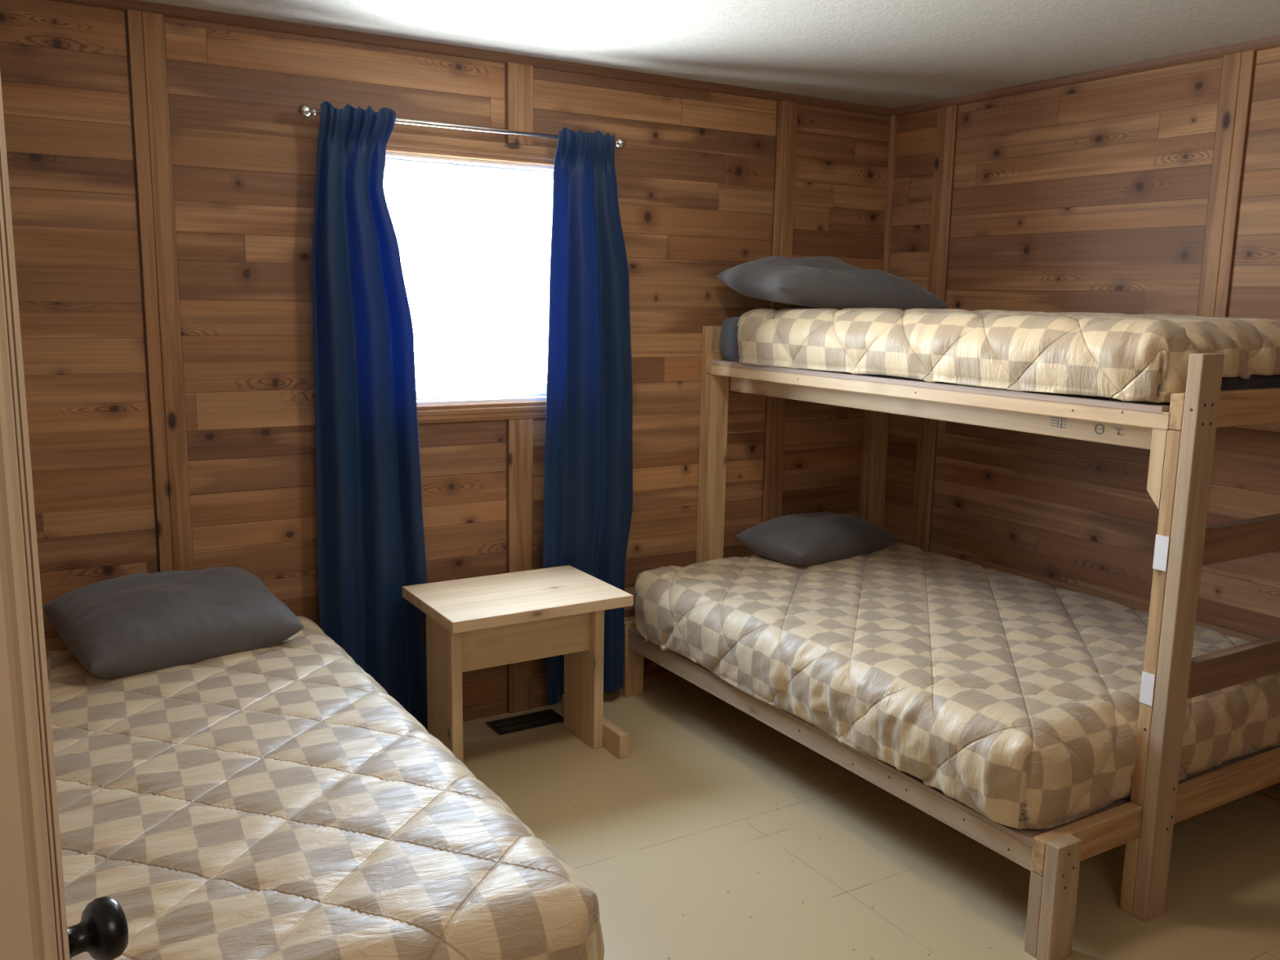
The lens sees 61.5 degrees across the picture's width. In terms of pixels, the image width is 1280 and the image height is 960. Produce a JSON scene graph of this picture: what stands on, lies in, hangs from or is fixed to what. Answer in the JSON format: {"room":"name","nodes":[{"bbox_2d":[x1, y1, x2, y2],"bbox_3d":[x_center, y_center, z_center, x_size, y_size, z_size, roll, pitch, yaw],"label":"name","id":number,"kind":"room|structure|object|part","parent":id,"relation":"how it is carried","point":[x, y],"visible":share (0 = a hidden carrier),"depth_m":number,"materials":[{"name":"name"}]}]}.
{"room":"dormitory","nodes":[
{"label":"dormitory","id":0,"kind":"room"},
{"bbox_2d":[0,0,890,722],"bbox_3d":[-0.509,-0.304,4.050,3.900,2.440,0.120,-5,11,-31],"label":"wall","id":1,"kind":"structure","parent":0,"point":[695,169],"depth_m":3.54,"materials":[{"name":"brown wood"}]},
{"bbox_2d":[126,9,193,572],"bbox_3d":[-1.485,-0.196,3.389,0.100,2.414,0.010,-5,11,-31],"label":"trim","id":2,"kind":"structure","parent":1,"relation":"attached to","point":[146,30],"depth_m":3.31,"materials":[{"name":"brown wood"}]},
{"bbox_2d":[297,104,625,148],"bbox_3d":[-0.582,-1.207,3.707,1.189,0.060,0.104,-5,11,-31],"label":"curtain rod","id":3,"kind":"object","parent":1,"relation":"attached to","point":[304,110],"visible":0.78,"depth_m":3.65,"materials":[{"name":"metal"}]},
{"bbox_2d":[311,101,427,731],"bbox_3d":[-0.909,-0.135,3.654,0.384,2.176,0.060,-5,11,-31],"label":"curtain","id":4,"kind":"object","parent":3,"relation":"hanging from","point":[371,536],"visible":0.89,"depth_m":3.63,"materials":[{"name":"blue fabric"}]},
{"bbox_3d":[-0.567,-1.202,3.679,1.120,0.017,0.017,-5,11,-31],"label":"rod","id":5,"kind":"part","parent":3,"relation":"part of","materials":[{"name":"metal"}]},
{"bbox_2d":[542,127,632,704],"bbox_3d":[-0.196,-0.207,4.083,0.408,2.148,0.059,-5,11,-31],"label":"curtain","id":6,"kind":"object","parent":3,"relation":"hanging from","point":[588,482],"visible":0.82,"depth_m":4.05,"materials":[{"name":"blue fabric"}]},
{"bbox_2d":[384,132,556,423],"bbox_3d":[-0.625,-0.711,3.893,0.920,0.986,0.139,-5,11,-31],"label":"window","id":7,"kind":"structure","parent":1,"relation":"in","point":[404,152],"depth_m":3.88,"materials":[{"name":"brown wood"}]},
{"bbox_3d":[-0.586,-1.157,3.765,0.920,0.063,0.019,-5,11,-31],"label":"casing","id":8,"kind":"part","parent":7,"relation":"part of","materials":[{"name":"brown wood"}]},
{"bbox_3d":[-0.602,-0.247,3.920,0.920,0.063,0.019,-5,11,-31],"label":"casing","id":9,"kind":"part","parent":7,"relation":"part of","materials":[{"name":"brown wood"}]},
{"bbox_2d":[48,0,894,116],"bbox_3d":[-0.451,-1.481,3.787,3.700,0.030,0.024,-5,11,-31],"label":"trim","id":10,"kind":"structure","parent":1,"relation":"attached to","point":[168,11],"depth_m":3.66,"materials":[{"name":"brown wood"}]},
{"bbox_2d":[507,417,533,713],"bbox_3d":[-0.456,0.339,4.122,0.100,1.150,0.010,-5,11,-31],"label":"trim","id":11,"kind":"structure","parent":1,"relation":"attached to","point":[520,431],"depth_m":4.08,"materials":[{"name":"brown wood"}]},
{"bbox_2d":[506,62,533,145],"bbox_3d":[-0.426,-1.339,3.836,0.100,0.274,0.010,-5,11,-31],"label":"trim","id":12,"kind":"structure","parent":1,"relation":"attached to","point":[520,77],"depth_m":3.83,"materials":[{"name":"brown wood"}]},
{"bbox_2d":[762,100,798,522],"bbox_3d":[0.590,-0.372,4.640,0.100,2.414,0.010,-5,11,-31],"label":"trim","id":13,"kind":"structure","parent":1,"relation":"attached to","point":[787,113],"depth_m":4.53,"materials":[{"name":"brown wood"}]},
{"bbox_2d":[882,115,897,272],"bbox_3d":[1.098,-0.414,4.939,0.022,2.414,0.022,-5,11,-31],"label":"trim","id":14,"kind":"structure","parent":1,"relation":"attached to","point":[894,119],"depth_m":4.79,"materials":[{"name":"brown wood"}]},
{"bbox_2d":[139,0,1279,108],"bbox_3d":[0.682,-1.213,1.945,3.900,0.100,4.620,-5,11,-31],"label":"ceiling","id":15,"kind":"structure","parent":0,"point":[892,54],"depth_m":3.40,"materials":[{"name":"white paint"}]},
{"bbox_2d":[462,678,1279,959],"bbox_3d":[0.638,1.291,2.372,3.900,0.100,4.620,-5,11,-31],"label":"floor","id":16,"kind":"structure","parent":0,"point":[720,834],"depth_m":3.14,"materials":[{"name":"beige tile"}]},
{"bbox_2d":[401,564,633,762],"bbox_3d":[-0.429,0.678,3.771,0.664,0.600,0.476,-5,11,-31],"label":"nightstand","id":17,"kind":"object","parent":16,"relation":"on","point":[492,620],"visible":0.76,"depth_m":3.69,"materials":[{"name":"beige wood"}]},
{"bbox_3d":[-0.666,0.712,3.660,0.038,0.562,0.238,-5,11,-31],"label":"panel","id":18,"kind":"part","parent":17,"relation":"part of","materials":[{"name":"beige wood"}]},
{"bbox_3d":[-0.207,0.673,3.937,0.038,0.562,0.238,-5,11,-31],"label":"panel","id":19,"kind":"part","parent":17,"relation":"part of","materials":[{"name":"beige wood"}]},
{"bbox_2d":[485,708,564,735],"bbox_3d":[-0.434,0.922,4.106,0.280,0.006,0.126,-5,11,-31],"label":"floor vent","id":20,"kind":"object","parent":16,"relation":"in","point":[558,718],"visible":0.92,"depth_m":4.10,"materials":[{"name":"metal"}]},
{"bbox_2d":[493,711,558,731],"bbox_3d":[-0.434,0.922,4.106,0.240,0.005,0.090,-5,11,-31],"label":"grille","id":21,"kind":"object","parent":20,"relation":"attached to","point":[548,717],"depth_m":4.10,"materials":[{"name":"metal"}]},
{"bbox_2d":[616,325,1279,959],"bbox_3d":[1.058,0.249,3.777,1.386,1.496,2.132,-5,11,-31],"label":"bunk bed","id":22,"kind":"object","parent":16,"relation":"on","point":[1179,434],"visible":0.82,"depth_m":2.86,"materials":[{"name":"brown wood"}]},
{"bbox_3d":[-0.051,0.719,4.423,0.089,0.313,0.038,-5,11,-31],"label":"post","id":23,"kind":"part","parent":22,"relation":"part of","materials":[{"name":"brown wood"}]},
{"bbox_3d":[0.524,0.571,4.706,1.383,0.090,0.037,-5,11,-31],"label":"rail","id":24,"kind":"part","parent":22,"relation":"part of","materials":[{"name":"brown wood"}]},
{"bbox_3d":[0.288,0.108,4.522,0.089,1.496,0.038,-5,11,-31],"label":"post","id":25,"kind":"part","parent":22,"relation":"part of","materials":[{"name":"brown wood"}]},
{"bbox_3d":[0.708,-0.513,4.622,0.997,0.091,0.037,-5,11,-31],"label":"rail","id":26,"kind":"part","parent":22,"relation":"part of","materials":[{"name":"brown wood"}]},
{"bbox_3d":[0.483,0.793,3.522,0.044,0.070,1.983,-5,11,-31],"label":"rail","id":27,"kind":"part","parent":22,"relation":"part of","materials":[{"name":"beige wood"}]},
{"bbox_3d":[1.065,0.042,4.990,0.089,1.496,0.038,-5,11,-31],"label":"post","id":28,"kind":"part","parent":22,"relation":"part of","materials":[{"name":"brown wood"}]},
{"bbox_3d":[0.843,-0.301,3.545,0.095,0.044,1.983,-5,11,-31],"label":"rail","id":29,"kind":"part","parent":22,"relation":"part of","materials":[{"name":"beige wood"}]},
{"bbox_2d":[634,541,1279,829],"bbox_3d":[1.032,0.564,3.810,1.428,0.282,1.982,-5,11,-31],"label":"mattress","id":30,"kind":"object","parent":22,"relation":"on","point":[1015,698],"visible":0.81,"depth_m":3.25,"materials":[{"name":"fabric"}]},
{"bbox_2d":[735,511,897,566],"bbox_3d":[0.754,0.236,4.536,0.673,0.180,0.355,-8,13,-43],"label":"pillow","id":31,"kind":"object","parent":30,"relation":"on","point":[803,540],"visible":1,"depth_m":4.37,"materials":[{"name":"grey fabric"}]},
{"bbox_2d":[720,316,1279,403],"bbox_3d":[1.222,-0.456,3.764,0.955,0.174,1.945,-5,11,-31],"label":"mattress","id":32,"kind":"object","parent":22,"relation":"on","point":[729,339],"visible":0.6,"depth_m":2.97,"materials":[{"name":"grey fabric"}]},
{"bbox_2d":[736,307,1279,402],"bbox_3d":[1.246,-0.470,3.696,1.012,0.226,1.889,-5,11,-31],"label":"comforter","id":33,"kind":"object","parent":32,"relation":"on","point":[1122,357],"visible":0.99,"depth_m":3.09,"materials":[{"name":"fabric"}]},
{"bbox_2d":[715,256,948,311],"bbox_3d":[0.765,-0.772,4.277,0.828,0.232,0.458,-4,11,-27],"label":"pillow","id":34,"kind":"object","parent":33,"relation":"on","point":[817,282],"visible":0.89,"depth_m":4.09,"materials":[{"name":"grey fabric"}]},
{"bbox_3d":[1.037,1.039,2.664,0.089,0.313,0.038,-5,11,-31],"label":"post","id":35,"kind":"part","parent":22,"relation":"part of","materials":[{"name":"beige wood"}]},
{"bbox_3d":[1.572,0.879,3.011,1.383,0.090,0.037,-5,11,-31],"label":"rail","id":36,"kind":"part","parent":22,"relation":"part of","materials":[{"name":"brown wood"}]},
{"bbox_3d":[1.377,0.428,2.763,0.089,1.496,0.038,-5,11,-31],"label":"post","id":37,"kind":"part","parent":22,"relation":"part of","materials":[{"name":"beige wood"}]},
{"bbox_3d":[1.756,-0.205,2.928,0.997,0.091,0.037,-5,11,-31],"label":"rail","id":38,"kind":"part","parent":22,"relation":"part of","materials":[{"name":"brown wood"}]},
{"bbox_3d":[-1.013,1.043,2.668,0.880,0.231,1.970,-5,11,-31],"label":"frame","id":39,"kind":"object","parent":16,"relation":"on","visible":0},
{"bbox_2d":[45,616,604,959],"bbox_3d":[-0.998,0.778,2.600,1.058,0.335,2.098,-5,11,-31],"label":"mattress","id":40,"kind":"object","parent":39,"relation":"on","point":[276,802],"visible":0.81,"depth_m":2.16,"materials":[{"name":"fabric"}]},
{"bbox_2d":[42,566,304,679],"bbox_3d":[-1.397,0.410,3.238,0.616,0.232,0.434,-8,13,-43],"label":"pillow","id":41,"kind":"object","parent":40,"relation":"on","point":[141,622],"visible":0.98,"depth_m":3.11,"materials":[{"name":"grey fabric"}]},
{"bbox_2d":[883,46,1279,807],"bbox_3d":[2.314,-0.090,3.087,0.100,2.440,4.500,-5,11,-31],"label":"wall","id":42,"kind":"structure","parent":0,"point":[1093,196],"depth_m":3.99,"materials":[{"name":"brown wood"}]},
{"bbox_2d":[911,104,957,551],"bbox_3d":[1.261,-0.368,4.687,0.010,2.414,0.100,-5,11,-31],"label":"trim","id":43,"kind":"structure","parent":42,"relation":"attached to","point":[947,115],"depth_m":4.59,"materials":[{"name":"brown wood"}]},
{"bbox_2d":[894,35,1279,116],"bbox_3d":[2.256,-1.281,2.894,0.024,0.030,4.400,-5,11,-31],"label":"trim","id":44,"kind":"structure","parent":42,"relation":"attached to","point":[1273,42],"depth_m":3.85,"materials":[{"name":"brown wood"}]},
{"bbox_2d":[1196,49,1255,317],"bbox_3d":[1.901,-0.181,3.653,0.010,2.414,0.100,-5,11,-31],"label":"trim","id":45,"kind":"structure","parent":42,"relation":"attached to","point":[1237,68],"depth_m":3.51,"materials":[{"name":"brown wood"}]},
{"bbox_3d":[-0.931,0.186,1.130,0.100,2.440,4.500,-5,11,-31],"label":"wall","id":46,"kind":"structure","parent":0,"visible":0},
{"bbox_2d":[0,73,128,959],"bbox_3d":[-0.636,0.413,0.988,0.100,2.028,0.744,-9,14,-44],"label":"door","id":47,"kind":"structure","parent":46,"relation":"in","point":[33,926],"depth_m":0.67,"materials":[{"name":"beige paint"}]},
{"bbox_3d":[-0.391,0.323,0.762,0.050,0.050,0.050,-9,14,-44],"label":"handle","id":48,"kind":"part","parent":47,"relation":"part of","materials":[{"name":"black metal"}]}
]}

